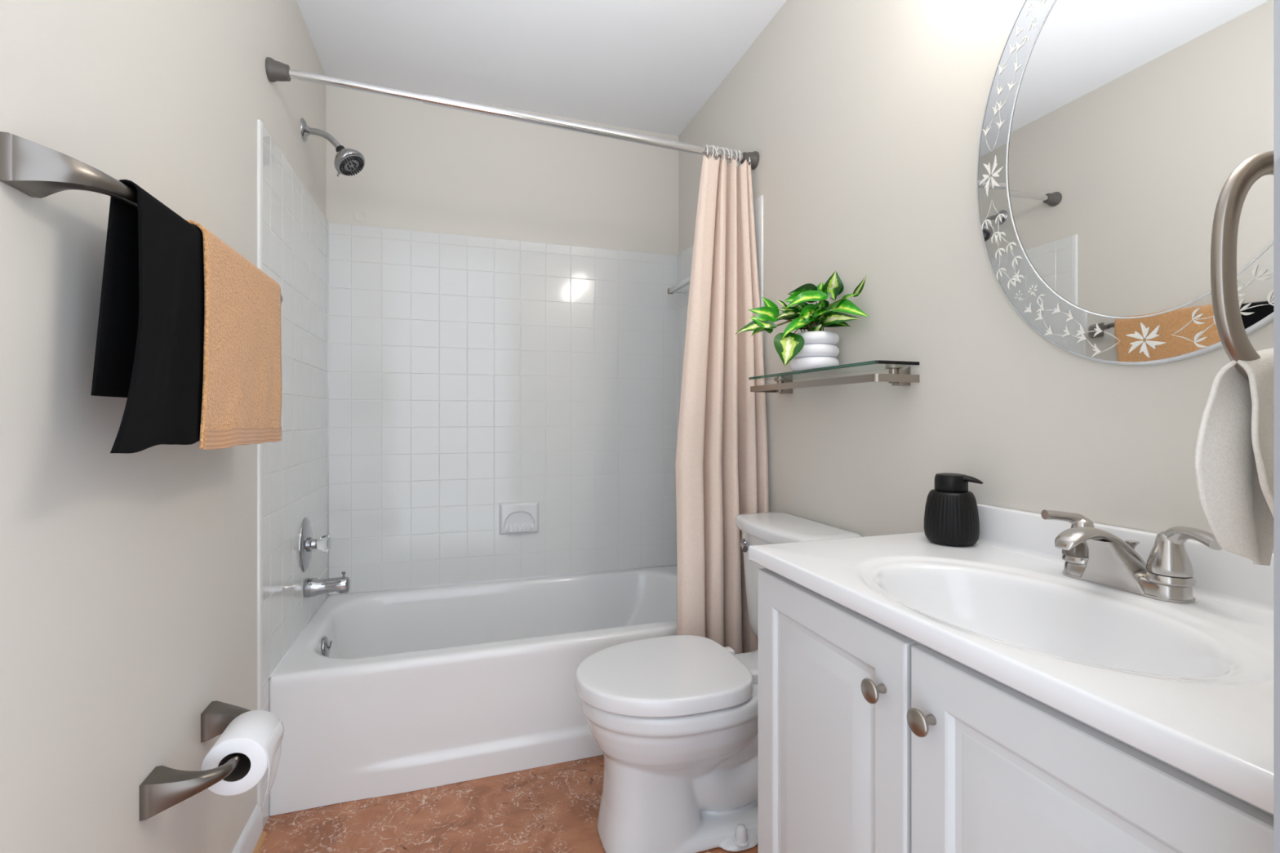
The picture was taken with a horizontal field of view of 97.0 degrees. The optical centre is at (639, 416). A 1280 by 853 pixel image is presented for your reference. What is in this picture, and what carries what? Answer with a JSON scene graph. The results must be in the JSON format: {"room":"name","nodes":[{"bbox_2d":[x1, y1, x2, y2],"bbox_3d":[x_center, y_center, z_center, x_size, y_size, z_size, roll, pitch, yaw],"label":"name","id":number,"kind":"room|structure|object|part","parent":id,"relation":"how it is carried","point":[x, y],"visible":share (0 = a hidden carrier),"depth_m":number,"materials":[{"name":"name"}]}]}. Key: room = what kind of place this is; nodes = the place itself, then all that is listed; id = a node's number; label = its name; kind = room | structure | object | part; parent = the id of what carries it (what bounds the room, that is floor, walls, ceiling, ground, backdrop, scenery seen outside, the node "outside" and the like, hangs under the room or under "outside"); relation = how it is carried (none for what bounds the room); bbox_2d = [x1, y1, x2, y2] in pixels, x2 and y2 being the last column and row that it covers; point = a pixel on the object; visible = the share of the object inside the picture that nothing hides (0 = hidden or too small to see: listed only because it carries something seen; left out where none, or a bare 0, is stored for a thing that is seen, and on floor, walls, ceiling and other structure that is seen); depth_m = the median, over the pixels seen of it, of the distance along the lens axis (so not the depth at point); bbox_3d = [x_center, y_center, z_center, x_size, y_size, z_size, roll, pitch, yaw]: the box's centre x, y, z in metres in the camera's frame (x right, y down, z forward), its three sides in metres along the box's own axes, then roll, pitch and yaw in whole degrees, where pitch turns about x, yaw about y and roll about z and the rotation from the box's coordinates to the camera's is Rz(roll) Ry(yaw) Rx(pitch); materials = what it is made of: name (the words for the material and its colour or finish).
{"room":"bathroom","nodes":[
{"label":"bathroom","id":0,"kind":"room"},
{"bbox_2d":[0,0,328,852],"bbox_3d":[-0.900,-0.132,1.019,0.108,2.460,2.810,0,0,-18],"label":"wall","id":1,"kind":"structure","parent":0,"point":[141,591],"depth_m":0.93,"materials":[{"name":"white paint"}]},
{"bbox_2d":[0,131,283,303],"bbox_3d":[-0.820,-0.296,1.063,0.087,0.055,0.859,0,0,-18],"label":"towel bar","id":2,"kind":"object","parent":1,"relation":"attached to","point":[36,170],"visible":0.54,"depth_m":0.67,"materials":[{"name":"silver metal"}]},
{"bbox_3d":[-0.700,-0.296,0.710,0.064,0.055,0.148,0,0,27],"label":"post","id":3,"kind":"part","parent":2,"relation":"part of","materials":[{"name":"silver metal"}]},
{"bbox_2d":[90,179,204,453],"bbox_3d":[-0.715,-0.134,0.836,0.062,0.361,0.354,0,0,-18],"label":"towel","id":4,"kind":"object","parent":2,"relation":"hanging from","point":[149,347],"visible":0.78,"depth_m":0.80,"materials":[{"name":"black fabric"}]},
{"bbox_2d":[185,219,281,449],"bbox_3d":[-0.800,-0.134,1.111,0.086,0.379,0.454,0,0,-18],"label":"towel","id":5,"kind":"object","parent":2,"relation":"hanging from","point":[242,401],"visible":0.82,"depth_m":1.05,"materials":[{"name":"fabric"}]},
{"bbox_2d":[139,700,251,821],"bbox_3d":[-0.812,0.635,1.084,0.114,0.058,0.290,0,0,-18],"label":"toilet paper holder","id":6,"kind":"object","parent":1,"relation":"attached to","point":[164,788],"visible":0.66,"depth_m":0.97,"materials":[{"name":"silver metal"}]},
{"bbox_3d":[-0.780,0.635,0.984,0.129,0.058,0.055,0,0,-32],"label":"post","id":7,"kind":"part","parent":6,"relation":"part of","materials":[{"name":"silver metal"}]},
{"bbox_3d":[-0.845,0.635,1.185,0.129,0.058,0.055,0,0,-4],"label":"post","id":8,"kind":"part","parent":6,"relation":"part of","materials":[{"name":"silver metal"}]},
{"bbox_2d":[200,710,284,808],"bbox_3d":[-0.766,0.664,1.097,0.108,0.138,0.108,0,0,-18],"label":"toilet paper roll","id":9,"kind":"object","parent":6,"relation":"on","point":[256,735],"visible":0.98,"depth_m":1.06,"materials":[{"name":"white paper"}]},
{"bbox_2d":[231,804,267,852],"bbox_3d":[-0.700,1.055,0.593,0.024,0.085,1.875,0,0,-18],"label":"baseboard","id":10,"kind":"structure","parent":1,"relation":"attached to","point":[251,839],"depth_m":1.42,"materials":[{"name":"white paint"}]},
{"bbox_3d":[-1.126,-0.031,1.883,0.003,1.498,0.809,0,0,-18],"label":"panel","id":11,"kind":"part","parent":1,"relation":"part of","materials":[{"name":"white tile"}]},
{"bbox_2d":[298,517,330,572],"bbox_3d":[-1.102,0.434,1.931,0.074,0.182,0.150,0,0,-18],"label":"shower valve","id":12,"kind":"object","parent":1,"relation":"attached to","point":[307,544],"visible":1,"depth_m":1.91,"materials":[{"name":"silver metal"}]},
{"bbox_3d":[-1.091,0.434,1.935,0.050,0.061,0.064,0,0,-18],"label":"knob","id":13,"kind":"part","parent":12,"relation":"part of","materials":[{"name":"white plastic"}]},
{"bbox_2d":[302,571,350,597],"bbox_3d":[-1.074,0.575,1.946,0.136,0.077,0.060,0,0,-18],"label":"tub spout","id":14,"kind":"object","parent":1,"relation":"attached to","point":[312,587],"visible":1,"depth_m":1.93,"materials":[{"name":"silver metal"}]},
{"bbox_2d":[300,117,364,177],"bbox_3d":[-1.053,-0.926,1.946,0.192,0.181,0.106,0,0,-18],"label":"shower head","id":15,"kind":"object","parent":1,"relation":"attached to","point":[348,162],"visible":1,"depth_m":1.94,"materials":[{"name":"silver metal"}]},
{"bbox_3d":[-1.089,-0.956,1.951,0.119,0.068,0.021,0,0,-18],"label":"arm","id":16,"kind":"part","parent":15,"relation":"part of","materials":[{"name":"silver metal"}]},
{"bbox_3d":[-0.999,-0.872,1.959,0.076,0.053,0.086,0,0,-18],"label":"plate","id":17,"kind":"part","parent":15,"relation":"part of","materials":[{"name":"grey"}]},
{"bbox_2d":[265,57,759,169],"bbox_3d":[-0.308,-0.946,1.809,1.524,0.100,0.061,0,0,-18],"label":"shower curtain rod","id":18,"kind":"object","parent":1,"relation":"attached to","point":[276,71],"visible":0.93,"depth_m":1.75,"materials":[{"name":"silver metal"}]},
{"bbox_2d":[708,145,716,155],"bbox_3d":[0.248,-0.925,1.990,0.052,0.058,0.004,0,0,42],"label":"curtain hook","id":19,"kind":"object","parent":18,"relation":"hanging from","point":[710,145],"visible":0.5,"depth_m":1.98,"materials":[{"name":"white plastic"}]},
{"bbox_2d":[715,146,724,163],"bbox_3d":[0.283,-0.924,2.002,0.004,0.058,0.047,0,0,-36],"label":"curtain hook","id":20,"kind":"object","parent":18,"relation":"hanging from","point":[720,147],"visible":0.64,"depth_m":1.99,"materials":[{"name":"white plastic"}]},
{"bbox_2d":[675,154,768,653],"bbox_3d":[0.270,0.021,1.932,0.328,1.870,0.170,0,0,-18],"label":"shower curtain","id":21,"kind":"object","parent":18,"relation":"hanging from","point":[722,460],"visible":0.81,"depth_m":1.91,"materials":[{"name":"fabric"}]},
{"bbox_2d":[727,148,732,165],"bbox_3d":[0.319,-0.923,2.013,0.004,0.058,0.046,0,0,-11],"label":"curtain hook","id":22,"kind":"object","parent":18,"relation":"hanging from","point":[730,148],"visible":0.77,"depth_m":1.99,"materials":[{"name":"white plastic"}]},
{"bbox_2d":[325,84,678,595],"bbox_3d":[-0.550,-0.132,2.552,1.524,2.460,0.112,0,0,-18],"label":"wall","id":23,"kind":"structure","parent":0,"point":[503,317],"depth_m":2.47,"materials":[{"name":"white tile"}]},
{"bbox_2d":[499,501,538,534],"bbox_3d":[-0.528,0.445,2.485,0.172,0.139,0.037,0,0,-18],"label":"soap dish","id":24,"kind":"object","parent":23,"relation":"attached to","point":[515,517],"visible":1,"depth_m":2.49,"materials":[{"name":"white ceramic"}]},
{"bbox_2d":[259,755,757,852],"bbox_3d":[-0.132,1.148,1.270,1.724,0.100,2.810,0,0,-18],"label":"floor","id":25,"kind":"structure","parent":0,"point":[554,808],"depth_m":1.54,"materials":[{"name":"brown tile"}]},
{"bbox_2d":[268,564,676,816],"bbox_3d":[-0.417,0.905,2.142,1.521,0.384,0.766,0,0,-18],"label":"bathtub","id":26,"kind":"object","parent":25,"relation":"on","point":[380,693],"visible":0.62,"depth_m":1.76,"materials":[{"name":"white ceramic"}]},
{"bbox_3d":[-1.050,0.772,1.895,0.018,0.074,0.074,0,0,-18],"label":"overflow plate","id":27,"kind":"part","parent":26,"relation":"part of","materials":[{"name":"silver metal"}]},
{"bbox_2d":[575,511,862,852],"bbox_3d":[0.184,0.702,1.554,0.727,0.790,0.402,0,0,-18],"label":"toilet","id":28,"kind":"object","parent":25,"relation":"on","point":[673,719],"visible":0.76,"depth_m":1.42,"materials":[{"name":"white ceramic"}]},
{"bbox_3d":[0.052,0.683,1.510,0.448,0.042,0.380,0,0,-18],"label":"lid","id":29,"kind":"part","parent":28,"relation":"part of","materials":[{"name":"white plastic"}]},
{"bbox_3d":[0.183,0.885,1.554,0.701,0.422,0.374,0,0,-18],"label":"bowl","id":30,"kind":"part","parent":28,"relation":"part of","materials":[{"name":"white ceramic"}]},
{"bbox_3d":[0.321,0.393,1.736,0.025,0.030,0.072,0,0,3],"label":"flush lever","id":31,"kind":"part","parent":28,"relation":"part of","materials":[{"name":"silver metal"}]},
{"bbox_3d":[0.441,0.523,1.638,0.174,0.346,0.380,0,0,-18],"label":"tank","id":32,"kind":"part","parent":28,"relation":"part of","materials":[{"name":"white ceramic"}]},
{"bbox_3d":[0.432,0.328,1.635,0.205,0.042,0.402,0,0,-18],"label":"tank lid","id":33,"kind":"part","parent":28,"relation":"part of","materials":[{"name":"white ceramic"}]},
{"bbox_2d":[757,568,1273,852],"bbox_3d":[0.559,0.693,0.811,0.490,0.808,0.790,0,0,-18],"label":"vanity cabinet","id":34,"kind":"object","parent":25,"relation":"on","point":[872,738],"visible":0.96,"depth_m":0.71,"materials":[{"name":"white paint"}]},
{"bbox_3d":[0.299,0.642,0.937,0.017,0.682,0.387,0,0,-18],"label":"door","id":35,"kind":"part","parent":34,"relation":"part of","materials":[{"name":"white paint"}]},
{"bbox_3d":[0.325,0.378,0.784,0.028,0.032,0.032,0,0,-18],"label":"knob","id":36,"kind":"part","parent":34,"relation":"part of","materials":[{"name":"silver metal"}]},
{"bbox_3d":[0.352,0.378,0.703,0.028,0.032,0.032,0,0,-18],"label":"knob","id":37,"kind":"part","parent":34,"relation":"part of","materials":[{"name":"silver metal"}]},
{"bbox_2d":[748,503,1273,814],"bbox_3d":[0.567,0.292,0.816,0.474,0.224,0.806,0,0,-18],"label":"countertop","id":38,"kind":"structure","parent":34,"relation":"on","point":[1188,686],"depth_m":0.76,"materials":[{"name":"white stone"}]},
{"bbox_2d":[924,472,982,546],"bbox_3d":[0.631,0.185,1.149,0.099,0.140,0.099,0,0,5],"label":"soap dispenser","id":39,"kind":"object","parent":38,"relation":"on","point":[951,515],"visible":1,"depth_m":1.11,"materials":[{"name":"black ceramic"}]},
{"bbox_2d":[1040,510,1222,603],"bbox_3d":[0.713,0.207,0.840,0.179,0.113,0.176,0,0,27],"label":"faucet","id":40,"kind":"object","parent":38,"relation":"on","point":[1091,554],"visible":0.99,"depth_m":0.81,"materials":[{"name":"silver metal"}]},
{"bbox_3d":[0.698,0.191,0.909,0.081,0.080,0.054,0,0,-3],"label":"handle","id":41,"kind":"part","parent":40,"relation":"part of","materials":[{"name":"silver metal"}]},
{"bbox_3d":[0.681,0.207,0.839,0.158,0.090,0.092,0,0,-18],"label":"spout","id":42,"kind":"part","parent":40,"relation":"part of","materials":[{"name":"silver metal"}]},
{"bbox_3d":[0.749,0.226,0.861,0.017,0.074,0.017,0,0,-18],"label":"lift rod","id":43,"kind":"part","parent":40,"relation":"part of","materials":[{"name":"silver metal"}]},
{"bbox_3d":[0.742,0.191,0.778,0.054,0.081,0.097,0,0,16],"label":"handle","id":44,"kind":"part","parent":40,"relation":"part of","materials":[{"name":"silver metal"}]},
{"bbox_3d":[0.423,0.642,0.559,0.017,0.682,0.391,0,0,-18],"label":"door","id":45,"kind":"part","parent":34,"relation":"part of","materials":[{"name":"white paint"}]},
{"bbox_2d":[296,0,786,136],"bbox_3d":[-0.132,-1.412,1.270,1.724,0.100,2.810,0,0,-18],"label":"ceiling","id":46,"kind":"structure","parent":0,"point":[649,65],"depth_m":2.10,"materials":[{"name":"white paint"}]},
{"bbox_2d":[678,0,1273,552],"bbox_3d":[0.636,-0.132,1.520,0.108,2.460,2.810,0,0,-18],"label":"wall","id":47,"kind":"structure","parent":0,"point":[863,119],"depth_m":1.36,"materials":[{"name":"white paint"}]},
{"bbox_2d":[667,275,690,293],"bbox_3d":[0.266,-0.584,2.347,0.083,0.024,0.632,0,0,-18],"label":"towel bar","id":48,"kind":"object","parent":47,"relation":"attached to","point":[677,288],"visible":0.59,"depth_m":2.54,"materials":[{"name":"white plastic"}]},
{"bbox_3d":[0.303,-0.031,2.370,0.003,1.498,0.771,0,0,-18],"label":"panel","id":49,"kind":"part","parent":47,"relation":"part of","materials":[{"name":"white tile"}]},
{"bbox_2d":[748,360,919,394],"bbox_3d":[0.503,-0.101,1.581,0.123,0.054,0.592,0,0,-18],"label":"glass shelf","id":50,"kind":"object","parent":47,"relation":"attached to","point":[899,375],"visible":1,"depth_m":1.43,"materials":[{"name":"clear glass"}]},
{"bbox_2d":[735,270,869,371],"bbox_3d":[0.449,-0.266,1.566,0.339,0.275,0.190,0,0,20],"label":"potted plant","id":51,"kind":"object","parent":50,"relation":"on","point":[815,348],"visible":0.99,"depth_m":1.54,"materials":[{"name":"green plant"}]},
{"bbox_3d":[0.487,-0.181,1.582,0.134,0.104,0.134,0,0,-18],"label":"pot","id":52,"kind":"part","parent":51,"relation":"part of","materials":[{"name":"white ceramic"}]},
{"bbox_3d":[0.523,-0.277,1.523,0.066,0.103,0.102,0,0,-18],"label":"stem","id":53,"kind":"part","parent":51,"relation":"part of","materials":[{"name":"green plant"}]},
{"bbox_3d":[0.501,-0.124,1.581,0.121,0.008,0.592,0,0,-18],"label":"glass plate","id":54,"kind":"part","parent":50,"relation":"part of","materials":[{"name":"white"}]},
{"bbox_3d":[0.502,-0.089,1.581,0.123,0.018,0.588,0,0,-18],"label":"rail","id":55,"kind":"part","parent":50,"relation":"part of","materials":[{"name":"silver metal"}]},
{"bbox_2d":[975,503,1273,615],"bbox_3d":[0.778,0.218,0.885,0.030,0.076,0.806,0,0,-18],"label":"backsplash","id":56,"kind":"structure","parent":47,"relation":"attached to","point":[1222,576],"depth_m":0.86,"materials":[{"name":"white stone"}]},
{"bbox_2d":[977,0,1273,365],"bbox_3d":[0.789,-0.482,0.881,0.013,0.803,0.603,0,0,-18],"label":"oval mirror","id":57,"kind":"object","parent":47,"relation":"attached to","point":[1113,133],"visible":0.94,"depth_m":0.91,"materials":[{"name":"white mirror"}]},
{"bbox_3d":[0.666,-0.132,0.360,0.573,2.460,0.115,0,0,-18],"label":"wall","id":58,"kind":"structure","parent":0,"visible":0},
{"bbox_2d":[1210,150,1273,380],"bbox_3d":[0.509,-0.127,0.406,0.181,0.216,0.070,0,0,-18],"label":"towel ring","id":59,"kind":"object","parent":58,"relation":"attached to","point":[1235,341],"visible":0.93,"depth_m":0.41,"materials":[{"name":"silver metal"}]},
{"bbox_2d":[1194,347,1273,565],"bbox_3d":[0.509,0.045,0.433,0.187,0.196,0.044,0,0,-18],"label":"hand towel","id":60,"kind":"object","parent":59,"relation":"hanging from","point":[1233,455],"visible":0.9,"depth_m":0.42,"materials":[{"name":"white fabric"}]},
{"bbox_2d":[1273,0,1279,852],"bbox_3d":[0.386,-0.132,0.263,0.018,2.460,0.125,0,0,-18],"label":"trim","id":61,"kind":"structure","parent":58,"relation":"attached to","point":[1276,2],"depth_m":0.32,"materials":[{"name":"grey paint"}]}
]}

